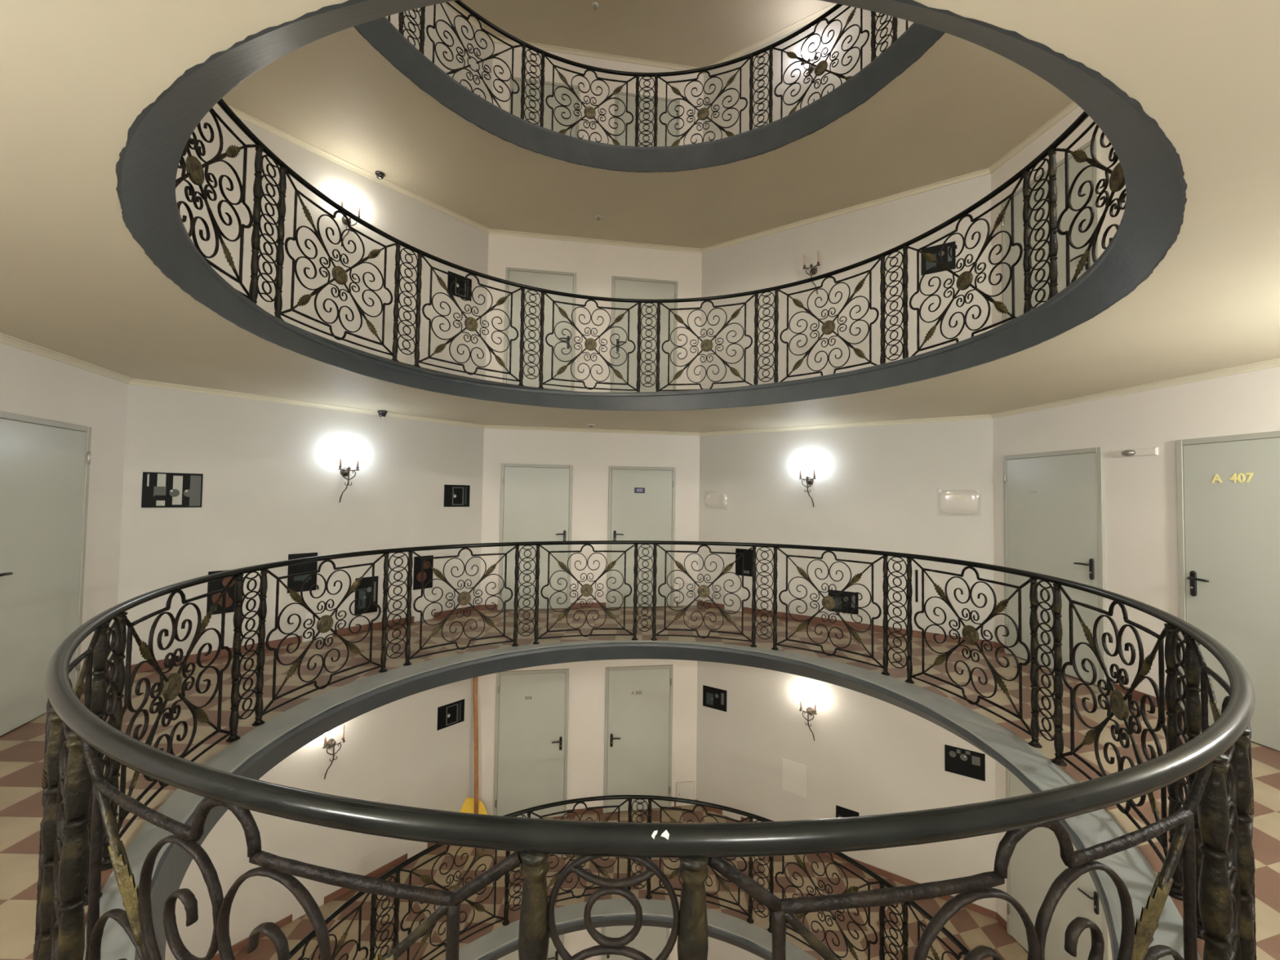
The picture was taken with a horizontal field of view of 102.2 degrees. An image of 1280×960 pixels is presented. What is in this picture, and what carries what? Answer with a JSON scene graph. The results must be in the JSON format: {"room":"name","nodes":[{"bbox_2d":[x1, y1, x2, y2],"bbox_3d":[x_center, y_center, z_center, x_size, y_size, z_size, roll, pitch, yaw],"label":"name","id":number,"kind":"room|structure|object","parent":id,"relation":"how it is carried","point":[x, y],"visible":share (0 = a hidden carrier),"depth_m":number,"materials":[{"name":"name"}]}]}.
{"room":"hotel atrium hallway","nodes":[
{"label":"hotel atrium hallway","id":0,"kind":"room"},
{"bbox_2d":[0,342,128,682],"bbox_3d":[-4.183,0.269,3.407,0.120,2.802,2.286,1,-2,-18],"label":"wall","id":1,"kind":"structure","parent":0,"point":[33,384],"depth_m":4.10,"materials":[{"name":"paint"}]},
{"bbox_2d":[0,411,91,736],"bbox_3d":[-4.127,0.615,3.544,0.090,2.080,0.970,1,-2,-18],"label":"door","id":2,"kind":"structure","parent":1,"relation":"in","point":[45,464],"depth_m":3.56,"materials":[{"name":"grey metal"}]},
{"bbox_2d":[81,670,110,693],"bbox_3d":[-4.139,1.613,3.384,0.013,0.075,2.166,1,-2,-18],"label":"baseboard","id":3,"kind":"structure","parent":1,"relation":"attached to","point":[83,689],"depth_m":4.05,"materials":[{"name":"brown tile"}]},
{"bbox_2d":[117,3,493,959],"bbox_3d":[-3.360,-0.914,5.897,0.120,11.114,3.673,-1,-2,40],"label":"wall","id":4,"kind":"structure","parent":0,"point":[273,485],"depth_m":5.66,"materials":[{"name":"paint"}]},
{"bbox_2d":[141,471,203,507],"bbox_3d":[-4.251,0.093,4.705,0.016,0.315,0.410,-1,-2,40],"label":"picture","id":5,"kind":"object","parent":4,"relation":"attached to","point":[159,490],"visible":1,"depth_m":4.69,"materials":[{"name":"black"}]},
{"bbox_2d":[206,569,235,614],"bbox_3d":[-4.013,1.078,4.977,0.014,0.410,0.240,-1,-2,40],"label":"picture","id":6,"kind":"object","parent":4,"relation":"attached to","point":[217,584],"visible":0.56,"depth_m":4.96,"materials":[{"name":"black"}]},
{"bbox_2d":[124,604,479,673],"bbox_3d":[-3.347,1.701,5.771,0.013,0.075,3.553,-1,-2,40],"label":"baseboard","id":7,"kind":"structure","parent":4,"relation":"attached to","point":[145,666],"depth_m":5.35,"materials":[{"name":"brown wood"}]},
{"bbox_2d":[287,552,317,593],"bbox_3d":[-3.587,0.983,5.492,0.014,0.405,0.270,-1,-2,40],"label":"picture","id":8,"kind":"object","parent":4,"relation":"attached to","point":[295,583],"visible":0.76,"depth_m":5.48,"materials":[{"name":"black"}]},
{"bbox_2d":[303,610,331,642],"bbox_3d":[-3.490,1.581,5.600,0.012,0.300,0.260,-1,-2,40],"label":"access hatch","id":9,"kind":"object","parent":4,"relation":"attached to","point":[308,615],"visible":0.5,"depth_m":5.57,"materials":[{"name":"white paint"}]},
{"bbox_2d":[210,842,435,959],"bbox_3d":[-3.388,4.581,5.678,0.013,0.075,3.553,-1,-2,40],"label":"baseboard","id":10,"kind":"structure","parent":4,"relation":"attached to","point":[242,944],"depth_m":5.69,"materials":[{"name":"brown tile"}]},
{"bbox_2d":[322,724,345,779],"bbox_3d":[-3.359,2.962,5.639,0.137,0.554,0.228,-1,-2,40],"label":"wall sconce","id":11,"kind":"object","parent":4,"relation":"attached to","point":[331,743],"visible":0.98,"depth_m":5.61,"materials":[{"name":"metal"}]},
{"bbox_2d":[322,735,328,748],"bbox_3d":[-3.380,2.812,5.548,0.052,0.132,0.051,1,-2,0],"label":"candle","id":12,"kind":"object","parent":11,"relation":"on","point":[325,746],"depth_m":5.54,"materials":[{"name":"beige wax"}]},
{"bbox_2d":[340,729,345,742],"bbox_3d":[-3.268,2.817,5.684,0.052,0.132,0.051,1,-2,0],"label":"candle","id":13,"kind":"object","parent":11,"relation":"on","point":[343,740],"depth_m":5.67,"materials":[{"name":"beige wax"}]},
{"bbox_2d":[338,452,359,502],"bbox_3d":[-3.278,-0.026,5.781,0.137,0.554,0.228,-1,-2,40],"label":"wall sconce","id":14,"kind":"object","parent":4,"relation":"attached to","point":[344,472],"visible":1,"depth_m":5.75,"materials":[{"name":"metal"}]},
{"bbox_2d":[338,457,342,470],"bbox_3d":[-3.299,-0.177,5.691,0.052,0.132,0.051,1,-2,0],"label":"candle","id":15,"kind":"object","parent":14,"relation":"on","point":[340,459],"depth_m":5.68,"materials":[{"name":"beige wax"}]},
{"bbox_2d":[355,458,359,471],"bbox_3d":[-3.187,-0.171,5.826,0.052,0.132,0.051,1,-2,0],"label":"candle","id":16,"kind":"object","parent":14,"relation":"on","point":[357,465],"depth_m":5.82,"materials":[{"name":"beige wax"}]},
{"bbox_2d":[340,195,360,246],"bbox_3d":[-3.282,-2.879,5.819,0.137,0.554,0.228,-1,-2,40],"label":"wall sconce","id":17,"kind":"object","parent":4,"relation":"attached to","point":[344,220],"visible":0.47,"depth_m":5.79,"materials":[{"name":"metal"}]},
{"bbox_2d":[357,207,359,217],"bbox_3d":[-3.190,-3.023,5.864,0.052,0.132,0.051,1,-2,0],"label":"candle","id":18,"kind":"object","parent":17,"relation":"on","point":[358,210],"depth_m":5.85,"materials":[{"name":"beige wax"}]},
{"bbox_2d":[354,576,378,614],"bbox_3d":[-3.169,1.335,5.989,0.014,0.415,0.250,-1,-2,40],"label":"picture","id":19,"kind":"object","parent":4,"relation":"attached to","point":[366,584],"visible":0.86,"depth_m":5.98,"materials":[{"name":"black"}]},
{"bbox_2d":[356,795,386,859],"bbox_3d":[-3.118,4.043,6.016,0.007,0.580,0.320,-1,-2,40],"label":"access hatch","id":20,"kind":"object","parent":4,"relation":"attached to","point":[367,844],"visible":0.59,"depth_m":5.99,"materials":[{"name":"paint"}]},
{"bbox_2d":[413,555,433,590],"bbox_3d":[-2.732,1.166,6.517,0.014,0.410,0.250,-1,-2,40],"label":"picture","id":21,"kind":"object","parent":4,"relation":"attached to","point":[428,571],"visible":0.83,"depth_m":6.50,"materials":[{"name":"black"}]},
{"bbox_2d":[415,595,432,622],"bbox_3d":[-2.723,1.621,6.522,0.012,0.300,0.220,-1,-2,40],"label":"access hatch","id":22,"kind":"object","parent":4,"relation":"attached to","point":[421,603],"visible":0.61,"depth_m":6.52,"materials":[{"name":"white paint"}]},
{"bbox_2d":[436,698,464,730],"bbox_3d":[-2.481,3.081,6.790,0.014,0.290,0.380,-1,-2,40],"label":"picture","id":23,"kind":"object","parent":4,"relation":"attached to","point":[452,713],"visible":1,"depth_m":6.78,"materials":[{"name":"black"}]},
{"bbox_2d":[444,484,470,506],"bbox_3d":[-2.437,0.211,6.886,0.015,0.290,0.370,-1,-2,40],"label":"picture","id":24,"kind":"object","parent":4,"relation":"attached to","point":[455,495],"visible":1,"depth_m":6.87,"materials":[{"name":"black"}]},
{"bbox_2d":[447,271,471,301],"bbox_3d":[-2.422,-2.605,6.946,0.014,0.300,0.350,-1,-2,40],"label":"picture","id":25,"kind":"object","parent":4,"relation":"attached to","point":[458,284],"visible":0.89,"depth_m":6.93,"materials":[{"name":"black"}]},
{"bbox_2d":[0,332,1279,435],"bbox_3d":[-0.051,-0.832,3.390,8.832,0.045,8.680,1,-2,0],"label":"trim","id":26,"kind":"structure","parent":4,"relation":"attached to","point":[5,339],"depth_m":5.04,"materials":[{"name":"beige paint"}]},
{"bbox_2d":[443,1,844,74],"bbox_3d":[0.029,-6.378,3.568,8.832,0.045,8.680,1,-2,0],"label":"trim","id":27,"kind":"structure","parent":4,"relation":"attached to","point":[812,17],"depth_m":7.50,"materials":[{"name":"beige paint"}]},
{"bbox_2d":[213,101,1078,253],"bbox_3d":[-0.011,-3.600,3.478,8.832,0.045,8.680,1,-2,0],"label":"trim","id":28,"kind":"structure","parent":4,"relation":"attached to","point":[1073,105],"depth_m":6.34,"materials":[{"name":"beige paint"}]},
{"bbox_2d":[284,320,569,391],"bbox_3d":[-0.047,-1.074,3.397,8.820,0.001,8.670,1,-2,0],"label":"floor","id":29,"kind":"structure","parent":0,"point":[284,321],"depth_m":4.74,"materials":[{"name":"tile"}]},
{"bbox_2d":[175,97,1125,391],"bbox_3d":[0.078,-1.635,3.447,5.189,1.128,5.189,1,-2,-11],"label":"balustrade","id":30,"kind":"object","parent":29,"relation":"on","point":[193,167],"visible":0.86,"depth_m":4.15,"materials":[{"name":"metal"}]},
{"bbox_2d":[115,0,1187,410],"bbox_3d":[0.068,-0.961,3.426,5.202,0.223,5.202,1,-2,0],"label":"slab edge","id":31,"kind":"structure","parent":29,"relation":"attached to","point":[1152,220],"depth_m":1.99,"materials":[{"name":"grey paint"}]},
{"bbox_2d":[477,42,703,959],"bbox_3d":[-0.672,0.635,7.483,3.234,14.032,0.121,1,-2,-9],"label":"wall","id":32,"kind":"structure","parent":0,"point":[591,455],"depth_m":7.46,"materials":[{"name":"paint"}]},
{"bbox_2d":[497,933,564,959],"bbox_3d":[-1.542,6.591,7.059,0.990,2.035,0.090,1,-2,-9],"label":"door","id":33,"kind":"structure","parent":32,"relation":"in","point":[553,954],"depth_m":7.13,"materials":[{"name":"grey metal"}]},
{"bbox_2d":[493,668,568,817],"bbox_3d":[-1.500,3.675,7.153,0.990,2.035,0.090,1,-2,-9],"label":"door","id":34,"kind":"structure","parent":32,"relation":"in","point":[531,713],"depth_m":7.17,"materials":[{"name":"grey wood"}]},
{"bbox_2d":[497,463,573,609],"bbox_3d":[-1.459,0.795,7.245,0.990,2.035,0.090,1,-2,-9],"label":"door","id":35,"kind":"structure","parent":32,"relation":"in","point":[536,503],"depth_m":7.27,"materials":[{"name":"grey metal"}]},
{"bbox_2d":[503,266,576,391],"bbox_3d":[-1.419,-1.986,7.335,0.990,2.035,0.090,1,-2,-9],"label":"door","id":36,"kind":"structure","parent":32,"relation":"in","point":[562,282],"depth_m":7.36,"materials":[{"name":"grey metal"}]},
{"bbox_2d":[509,76,579,137],"bbox_3d":[-1.380,-4.754,7.423,0.990,2.035,0.090,1,-2,-9],"label":"door","id":37,"kind":"structure","parent":32,"relation":"in","point":[548,87],"depth_m":7.48,"materials":[{"name":"grey metal"}]},
{"bbox_2d":[480,600,697,610],"bbox_3d":[-0.678,1.791,7.381,3.114,0.075,0.012,1,-2,-9],"label":"baseboard","id":38,"kind":"structure","parent":32,"relation":"attached to","point":[595,605],"depth_m":7.35,"materials":[{"name":"brown tile"}]},
{"bbox_2d":[567,799,695,815],"bbox_3d":[-0.719,4.671,7.288,3.114,0.075,0.012,1,-2,-9],"label":"baseboard","id":39,"kind":"structure","parent":32,"relation":"attached to","point":[579,811],"depth_m":7.27,"materials":[{"name":"brown tile"}]},
{"bbox_2d":[600,925,670,959],"bbox_3d":[-0.057,6.620,7.298,0.980,2.035,0.090,1,-2,-9],"label":"door","id":40,"kind":"structure","parent":32,"relation":"in","point":[650,940],"depth_m":7.34,"materials":[{"name":"grey metal"}]},
{"bbox_2d":[603,664,672,813],"bbox_3d":[-0.015,3.704,7.391,0.980,2.035,0.090,1,-2,-9],"label":"door","id":41,"kind":"structure","parent":32,"relation":"in","point":[638,700],"depth_m":7.41,"materials":[{"name":"grey wood"}]},
{"bbox_2d":[606,466,675,608],"bbox_3d":[0.026,0.824,7.484,0.980,2.035,0.090,1,-2,-9],"label":"door","id":42,"kind":"structure","parent":32,"relation":"in","point":[642,503],"depth_m":7.50,"materials":[{"name":"grey metal"}]},
{"bbox_2d":[609,275,677,392],"bbox_3d":[0.066,-1.957,7.573,0.980,2.035,0.090,1,-2,-9],"label":"door","id":43,"kind":"structure","parent":32,"relation":"in","point":[623,287],"depth_m":7.59,"materials":[{"name":"grey metal"}]},
{"bbox_2d":[613,91,679,146],"bbox_3d":[0.106,-4.725,7.662,0.980,2.035,0.090,1,-2,-9],"label":"door","id":44,"kind":"structure","parent":32,"relation":"in","point":[626,117],"depth_m":7.70,"materials":[{"name":"grey wood"}]},
{"bbox_2d":[675,781,694,806],"bbox_3d":[0.658,4.565,7.511,0.280,0.340,0.017,1,-2,-9],"label":"access hatch","id":45,"kind":"object","parent":32,"relation":"attached to","point":[683,789],"visible":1,"depth_m":7.51,"materials":[{"name":"beige"}]},
{"bbox_2d":[679,583,697,606],"bbox_3d":[0.709,1.690,7.605,0.260,0.330,0.017,1,-2,-9],"label":"access hatch","id":46,"kind":"object","parent":32,"relation":"attached to","point":[686,601],"visible":0.65,"depth_m":7.60,"materials":[{"name":"beige"}]},
{"bbox_2d":[233,804,1027,959],"bbox_3d":[-0.128,4.586,3.215,8.820,0.001,8.670,1,-2,0],"label":"floor","id":47,"kind":"structure","parent":0,"point":[973,929],"depth_m":5.62,"materials":[{"name":"tile"}]},
{"bbox_2d":[460,676,487,814],"bbox_3d":[-2.295,3.493,6.917,0.580,2.342,0.207,1,-2,-9],"label":"broom","id":48,"kind":"object","parent":47,"relation":"on","point":[471,805],"visible":0.37,"depth_m":6.93,"materials":[{"name":"orange wood"}]},
{"bbox_2d":[288,795,969,959],"bbox_3d":[-0.045,4.030,3.235,5.189,1.116,5.189,1,-2,-17],"label":"balustrade","id":49,"kind":"object","parent":47,"relation":"on","point":[426,879],"visible":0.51,"depth_m":5.01,"materials":[{"name":"metal"}]},
{"bbox_2d":[442,898,817,959],"bbox_3d":[-0.055,4.698,3.213,5.092,0.223,5.092,1,-2,-9],"label":"slab edge","id":50,"kind":"structure","parent":47,"relation":"attached to","point":[502,941],"depth_m":5.42,"materials":[{"name":"grey paint"}]},
{"bbox_2d":[0,0,1279,432],"bbox_3d":[-0.050,-0.854,3.390,8.820,0.001,8.670,1,-2,0],"label":"ceiling","id":51,"kind":"structure","parent":0,"point":[76,75],"depth_m":1.87,"materials":[{"name":"paint"}]},
{"bbox_2d":[377,410,387,417],"bbox_3d":[-3.019,-0.769,6.054,0.104,0.081,0.104,1,-2,0],"label":"dome camera","id":52,"kind":"object","parent":51,"relation":"attached to","point":[382,414],"visible":1,"depth_m":6.02,"materials":[{"name":"black plastic"}]},
{"bbox_2d":[587,423,594,427],"bbox_3d":[-0.653,-0.725,6.907,0.090,0.047,0.089,1,-2,0],"label":"smoke detector","id":53,"kind":"object","parent":51,"relation":"attached to","point":[591,425],"visible":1,"depth_m":6.88,"materials":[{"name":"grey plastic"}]},
{"bbox_2d":[0,605,1279,959],"bbox_3d":[-0.087,1.706,3.308,8.820,0.001,8.670,1,-2,0],"label":"floor","id":54,"kind":"structure","parent":0,"point":[22,748],"depth_m":3.92,"materials":[{"name":"tile"}]},
{"bbox_2d":[83,640,1200,959],"bbox_3d":[-0.005,1.821,3.401,5.092,0.223,5.114,-1,-2,41],"label":"slab edge","id":55,"kind":"structure","parent":54,"relation":"attached to","point":[260,749],"depth_m":3.54,"materials":[{"name":"grey paint"}]},
{"bbox_2d":[32,540,1256,959],"bbox_3d":[-0.057,1.137,3.318,5.246,1.138,5.161,0,-2,15],"label":"balustrade","id":56,"kind":"object","parent":54,"relation":"on","point":[1210,855],"visible":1,"depth_m":1.04,"materials":[{"name":"metal"}]},
{"bbox_2d":[451,0,834,67],"bbox_3d":[0.029,-6.401,3.568,8.820,0.001,8.670,1,-2,0],"label":"ceiling","id":57,"kind":"structure","parent":0,"point":[700,33],"depth_m":7.11,"materials":[{"name":"paint"}]},
{"bbox_2d":[591,1,598,9],"bbox_3d":[-0.595,-6.281,6.856,0.090,0.047,0.089,1,-2,0],"label":"smoke detector","id":58,"kind":"object","parent":57,"relation":"attached to","point":[594,5],"visible":1,"depth_m":6.83,"materials":[{"name":"grey plastic"}]},
{"bbox_2d":[222,26,1072,248],"bbox_3d":[-0.010,-3.623,3.479,8.820,0.001,8.670,1,-2,0],"label":"ceiling","id":59,"kind":"structure","parent":0,"point":[962,105],"depth_m":5.58,"materials":[{"name":"paint"}]},
{"bbox_2d":[374,170,384,179],"bbox_3d":[-3.041,-3.553,6.038,0.104,0.081,0.104,1,-2,0],"label":"dome camera","id":60,"kind":"object","parent":59,"relation":"attached to","point":[380,175],"visible":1,"depth_m":6.01,"materials":[{"name":"black"}]},
{"bbox_2d":[595,215,601,220],"bbox_3d":[-0.553,-3.507,6.916,0.090,0.047,0.089,1,-2,0],"label":"smoke detector","id":61,"kind":"object","parent":59,"relation":"attached to","point":[597,217],"visible":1,"depth_m":6.89,"materials":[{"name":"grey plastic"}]},
{"bbox_2d":[696,5,996,959],"bbox_3d":[2.415,0.655,6.724,3.734,14.032,0.120,0,-2,33],"label":"wall","id":62,"kind":"structure","parent":0,"point":[876,487],"depth_m":6.60,"materials":[{"name":"paint"}]},
{"bbox_2d":[702,684,726,711],"bbox_3d":[1.073,3.140,7.428,0.370,0.295,0.014,0,-2,33],"label":"picture","id":63,"kind":"object","parent":62,"relation":"attached to","point":[713,698],"visible":1,"depth_m":7.42,"materials":[{"name":"black"}]},
{"bbox_2d":[703,489,728,509],"bbox_3d":[1.096,0.287,7.521,0.380,0.280,0.032,0,-2,34],"label":"picture cover","id":64,"kind":"object","parent":62,"relation":"attached to","point":[713,499],"visible":1,"depth_m":7.50,"materials":[{"name":"paint"}]},
{"bbox_2d":[724,588,742,612],"bbox_3d":[1.323,1.705,7.324,0.260,0.300,0.012,0,-2,33],"label":"access hatch","id":65,"kind":"object","parent":62,"relation":"attached to","point":[735,606],"visible":0.84,"depth_m":7.31,"materials":[{"name":"white paint"}]},
{"bbox_2d":[735,548,752,576],"bbox_3d":[1.464,1.157,7.252,0.260,0.375,0.013,0,-2,33],"label":"picture","id":66,"kind":"object","parent":62,"relation":"attached to","point":[748,562],"visible":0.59,"depth_m":7.24,"materials":[{"name":"black"}]},
{"bbox_2d":[782,758,806,797],"bbox_3d":[2.019,3.906,6.775,0.320,0.410,0.006,0,-2,33],"label":"access hatch","id":67,"kind":"object","parent":62,"relation":"attached to","point":[793,774],"visible":1,"depth_m":6.77,"materials":[{"name":"white paint"}]},
{"bbox_2d":[798,463,816,506],"bbox_3d":[2.196,0.072,6.739,0.228,0.554,0.137,0,-2,33],"label":"wall sconce","id":68,"kind":"object","parent":62,"relation":"attached to","point":[809,480],"visible":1,"depth_m":6.70,"materials":[{"name":"metal"}]},
{"bbox_2d":[798,469,802,479],"bbox_3d":[2.101,-0.075,6.756,0.052,0.132,0.052,1,-2,0],"label":"candle","id":69,"kind":"object","parent":68,"relation":"on","point":[800,477],"depth_m":6.75,"materials":[{"name":"beige wax"}]},
{"bbox_2d":[812,468,816,479],"bbox_3d":[2.248,-0.076,6.659,0.052,0.132,0.052,1,-2,0],"label":"candle","id":70,"kind":"object","parent":68,"relation":"on","point":[814,470],"depth_m":6.65,"materials":[{"name":"beige wax"}]},
{"bbox_2d":[799,695,817,741],"bbox_3d":[2.170,3.053,6.632,0.228,0.554,0.137,0,-2,33],"label":"wall sconce","id":71,"kind":"object","parent":62,"relation":"attached to","point":[810,710],"visible":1,"depth_m":6.59,"materials":[{"name":"metal"}]},
{"bbox_2d":[799,700,802,711],"bbox_3d":[2.075,2.905,6.649,0.052,0.132,0.052,1,-2,0],"label":"candle","id":72,"kind":"object","parent":71,"relation":"on","point":[801,701],"depth_m":6.64,"materials":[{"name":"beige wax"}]},
{"bbox_2d":[813,703,817,714],"bbox_3d":[2.222,2.904,6.552,0.052,0.132,0.052,1,-2,0],"label":"candle","id":73,"kind":"object","parent":71,"relation":"on","point":[815,704],"depth_m":6.54,"materials":[{"name":"beige wax"}]},
{"bbox_2d":[800,44,817,87],"bbox_3d":[2.276,-5.496,6.917,0.228,0.554,0.137,0,-2,33],"label":"wall sconce","id":74,"kind":"object","parent":62,"relation":"attached to","point":[815,46],"visible":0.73,"depth_m":6.88,"materials":[{"name":"metal"}]},
{"bbox_2d":[802,250,820,294],"bbox_3d":[2.269,-2.708,6.806,0.228,0.554,0.137,0,-2,33],"label":"wall sconce","id":75,"kind":"object","parent":62,"relation":"attached to","point":[813,271],"visible":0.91,"depth_m":6.77,"materials":[{"name":"metal"}]},
{"bbox_2d":[802,258,805,269],"bbox_3d":[2.174,-2.856,6.823,0.052,0.132,0.052,1,-2,0],"label":"candle","id":76,"kind":"object","parent":75,"relation":"on","point":[804,266],"depth_m":6.81,"materials":[{"name":"beige wax"}]},
{"bbox_2d":[816,255,820,266],"bbox_3d":[2.321,-2.857,6.726,0.052,0.132,0.052,1,-2,0],"label":"candle","id":77,"kind":"object","parent":75,"relation":"on","point":[818,263],"depth_m":6.72,"materials":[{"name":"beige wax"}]},
{"bbox_2d":[828,589,858,614],"bbox_3d":[2.559,1.536,6.511,0.360,0.270,0.014,0,-2,34],"label":"picture","id":78,"kind":"object","parent":62,"relation":"attached to","point":[850,606],"visible":0.65,"depth_m":6.48,"materials":[{"name":"black"}]},
{"bbox_2d":[697,600,994,648],"bbox_3d":[2.362,1.810,6.632,3.614,0.075,0.012,0,-2,33],"label":"baseboard","id":79,"kind":"structure","parent":62,"relation":"attached to","point":[747,610],"depth_m":6.43,"materials":[{"name":"brown tile"}]},
{"bbox_2d":[695,799,996,919],"bbox_3d":[2.321,4.690,6.539,3.614,0.075,0.012,0,-2,33],"label":"baseboard","id":80,"kind":"structure","parent":62,"relation":"attached to","point":[971,906],"depth_m":6.07,"materials":[{"name":"brown tile"}]},
{"bbox_2d":[831,561,860,589],"bbox_3d":[2.591,1.202,6.509,0.340,0.310,0.006,0,-2,33],"label":"access hatch","id":81,"kind":"object","parent":62,"relation":"attached to","point":[855,568],"visible":0.77,"depth_m":6.51,"materials":[{"name":"paint"}]},
{"bbox_2d":[835,804,858,817],"bbox_3d":[2.567,4.221,6.395,0.270,0.290,0.014,0,-2,34],"label":"picture","id":82,"kind":"object","parent":62,"relation":"attached to","point":[841,812],"visible":0.35,"depth_m":6.41,"materials":[{"name":"black"}]},
{"bbox_2d":[915,569,918,602],"bbox_3d":[3.250,1.244,6.067,0.025,0.375,0.013,0,-2,33],"label":"wall strip","id":83,"kind":"object","parent":62,"relation":"attached to","point":[916,571],"visible":1,"depth_m":6.06,"materials":[{"name":"black"}]},
{"bbox_2d":[920,241,955,275],"bbox_3d":[3.498,-2.599,6.062,0.350,0.320,0.014,0,-2,34],"label":"picture","id":84,"kind":"object","parent":62,"relation":"attached to","point":[949,262],"visible":0.62,"depth_m":6.05,"materials":[{"name":"black"}]},
{"bbox_2d":[937,488,981,516],"bbox_3d":[3.615,0.255,5.855,0.420,0.310,0.032,0,-2,33],"label":"picture cover","id":85,"kind":"object","parent":62,"relation":"attached to","point":[951,502],"visible":1,"depth_m":5.84,"materials":[{"name":"paint"}]},
{"bbox_2d":[944,744,985,781],"bbox_3d":[3.612,3.145,5.747,0.380,0.290,0.014,0,-2,33],"label":"picture","id":86,"kind":"object","parent":62,"relation":"attached to","point":[962,762],"visible":1,"depth_m":5.74,"materials":[{"name":"black"}]},
{"bbox_2d":[991,106,1279,959],"bbox_3d":[4.172,0.464,4.013,0.120,8.454,3.503,1,-2,-8],"label":"wall","id":87,"kind":"structure","parent":0,"point":[1140,492],"depth_m":4.29,"materials":[{"name":"paint"}]},
{"bbox_2d":[995,912,1007,930],"bbox_3d":[4.047,4.629,3.870,0.012,0.075,3.383,1,-2,-8],"label":"baseboard","id":88,"kind":"structure","parent":87,"relation":"attached to","point":[998,917],"depth_m":5.47,"materials":[{"name":"brown tile"}]},
{"bbox_2d":[1000,135,1101,324],"bbox_3d":[3.971,-2.008,5.082,0.090,2.090,1.040,1,-2,-8],"label":"door","id":89,"kind":"structure","parent":87,"relation":"in","point":[1079,239],"depth_m":4.96,"materials":[{"name":"grey wood"}]},
{"bbox_2d":[1003,447,1107,687],"bbox_3d":[3.931,0.772,4.992,0.090,2.090,1.040,1,-2,-8],"label":"door","id":90,"kind":"structure","parent":87,"relation":"in","point":[1054,502],"depth_m":4.89,"materials":[{"name":"grey metal"}]},
{"bbox_2d":[1005,768,1111,959],"bbox_3d":[3.890,3.652,4.900,0.090,2.090,1.040,1,-2,-8],"label":"door","id":91,"kind":"structure","parent":87,"relation":"in","point":[1036,861],"depth_m":4.95,"materials":[{"name":"grey wood"}]},
{"bbox_2d":[994,641,1180,711],"bbox_3d":[4.088,1.749,3.963,0.012,0.075,3.383,1,-2,-8],"label":"baseboard","id":92,"kind":"structure","parent":87,"relation":"attached to","point":[1136,695],"depth_m":4.23,"materials":[{"name":"brown wood"}]},
{"bbox_2d":[1112,447,1158,457],"bbox_3d":[4.060,-0.225,4.263,0.062,0.060,0.340,1,-2,-8],"label":"lamp","id":93,"kind":"object","parent":87,"relation":"attached to","point":[1152,451],"visible":1,"depth_m":4.24,"materials":[{"name":"paint"}]},
{"bbox_2d":[1175,431,1279,751],"bbox_3d":[4.139,0.725,3.427,0.090,2.090,1.000,1,-2,-8],"label":"door","id":94,"kind":"structure","parent":87,"relation":"in","point":[1228,486],"depth_m":3.59,"materials":[{"name":"grey metal"}]},
{"label":"floor","id":95,"kind":"structure","parent":0,"visible":0},
{"bbox_2d":[387,0,907,146],"bbox_3d":[0.069,-4.396,3.593,5.189,1.116,5.189,1,-2,-17],"label":"balustrade","id":96,"kind":"object","parent":95,"relation":"on","point":[589,112],"visible":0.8,"depth_m":5.79,"materials":[{"name":"metal"}]},
{"bbox_2d":[353,16,945,172],"bbox_3d":[0.060,-3.728,3.572,5.092,0.223,5.092,1,-2,-9],"label":"slab edge","id":97,"kind":"structure","parent":95,"relation":"attached to","point":[380,33],"depth_m":5.23,"materials":[{"name":"grey paint"}]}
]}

